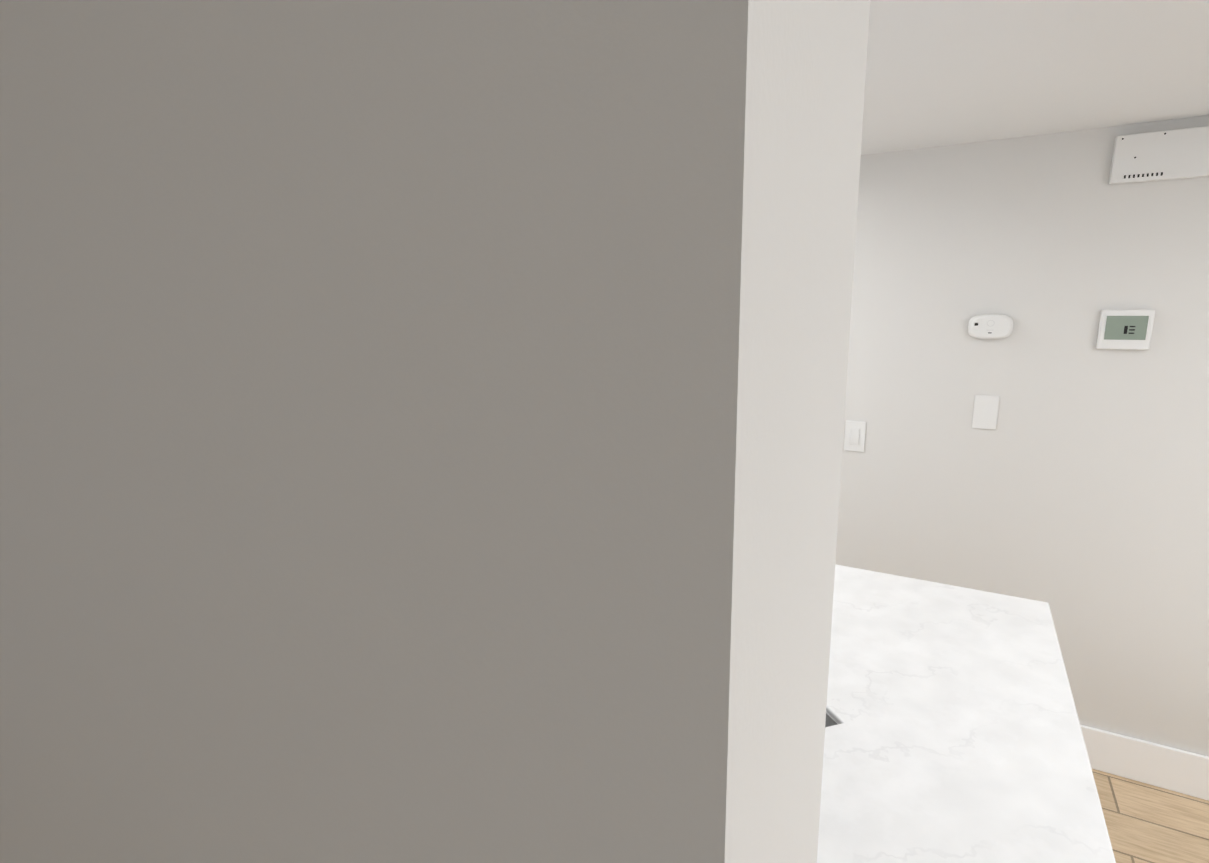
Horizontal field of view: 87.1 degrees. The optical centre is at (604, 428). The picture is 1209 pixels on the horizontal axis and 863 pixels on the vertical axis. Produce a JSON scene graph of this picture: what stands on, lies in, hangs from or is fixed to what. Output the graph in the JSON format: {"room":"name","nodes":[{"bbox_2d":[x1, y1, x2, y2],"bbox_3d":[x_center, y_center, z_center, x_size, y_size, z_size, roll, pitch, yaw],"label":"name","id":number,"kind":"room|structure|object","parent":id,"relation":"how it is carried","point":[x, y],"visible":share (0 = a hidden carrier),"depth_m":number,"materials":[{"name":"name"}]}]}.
{"room":"kitchen","nodes":[
{"label":"kitchen","id":0,"kind":"room"},
{"bbox_2d":[0,0,869,862],"bbox_3d":[-0.939,0.420,0.869,2.320,2.100,0.150,6,13,29],"label":"wall","id":1,"kind":"structure","parent":0,"point":[420,430],"depth_m":0.20,"materials":[{"name":"white paint"}]},
{"bbox_2d":[835,116,1208,756],"bbox_3d":[2.709,0.236,1.509,4.800,2.100,0.120,6,13,29],"label":"wall","id":2,"kind":"structure","parent":0,"point":[1072,489],"depth_m":2.09,"materials":[{"name":"white paint"}]},
{"bbox_2d":[844,420,865,451],"bbox_3d":[0.944,0.029,2.397,0.072,0.116,0.009,6,13,29],"label":"light switch","id":3,"kind":"object","parent":2,"relation":"attached to","point":[855,431],"visible":1,"depth_m":2.39,"materials":[{"name":"white plastic"}]},
{"bbox_2d":[972,395,999,429],"bbox_3d":[1.303,-0.055,2.176,0.072,0.116,0.005,6,13,29],"label":"blank wall plate","id":4,"kind":"object","parent":2,"relation":"attached to","point":[985,412],"visible":1,"depth_m":2.17,"materials":[{"name":"white plastic"}]},
{"bbox_2d":[968,314,1012,338],"bbox_3d":[1.282,-0.338,2.114,0.128,0.080,0.029,6,13,29],"label":"detector","id":5,"kind":"object","parent":2,"relation":"attached to","point":[991,326],"visible":1,"depth_m":2.10,"materials":[{"name":"white plastic"}]},
{"bbox_2d":[1096,310,1154,349],"bbox_3d":[1.593,-0.303,1.947,0.128,0.120,0.023,6,13,29],"label":"thermostat","id":6,"kind":"object","parent":2,"relation":"attached to","point":[1126,329],"visible":1,"depth_m":1.94,"materials":[{"name":"white plastic"}]},
{"bbox_2d":[1080,725,1208,800],"bbox_3d":[2.603,1.195,1.695,4.600,0.150,0.014,6,13,29],"label":"baseboard","id":7,"kind":"structure","parent":2,"relation":"attached to","point":[1167,767],"depth_m":2.12,"materials":[{"name":"white paint"}]},
{"bbox_2d":[1109,126,1208,183],"bbox_3d":[1.621,-0.784,1.825,0.260,0.132,0.029,6,13,29],"label":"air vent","id":8,"kind":"object","parent":2,"relation":"in","point":[1165,155],"visible":1,"depth_m":1.82,"materials":[{"name":"white plastic"}]},
{"bbox_2d":[861,0,1208,154],"bbox_3d":[1.026,-0.844,1.070,7.500,0.240,7.500,6,13,29],"label":"ceiling","id":9,"kind":"structure","parent":0,"point":[945,72],"depth_m":1.39,"materials":[{"name":"white paint"}]},
{"bbox_2d":[1091,768,1208,862],"bbox_3d":[1.058,1.380,1.524,7.500,0.100,7.500,6,13,29],"label":"floor","id":10,"kind":"structure","parent":0,"point":[1147,823],"depth_m":1.98,"materials":[{"name":"brown wood"}]},
{"bbox_2d":[825,711,838,726],"bbox_3d":[-0.006,0.948,1.186,1.130,0.913,1.106,6,13,29],"label":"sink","id":11,"kind":"object","parent":10,"relation":"on","point":[831,720],"visible":0.02,"depth_m":1.09,"materials":[{"name":"grey metal"}]},
{"bbox_2d":[817,564,1115,862],"bbox_3d":[-0.438,0.434,1.494,2.574,0.032,1.398,6,13,29],"label":"countertop","id":12,"kind":"structure","parent":11,"relation":"on","point":[955,735],"depth_m":1.03,"materials":[{"name":"stone"}]}
]}

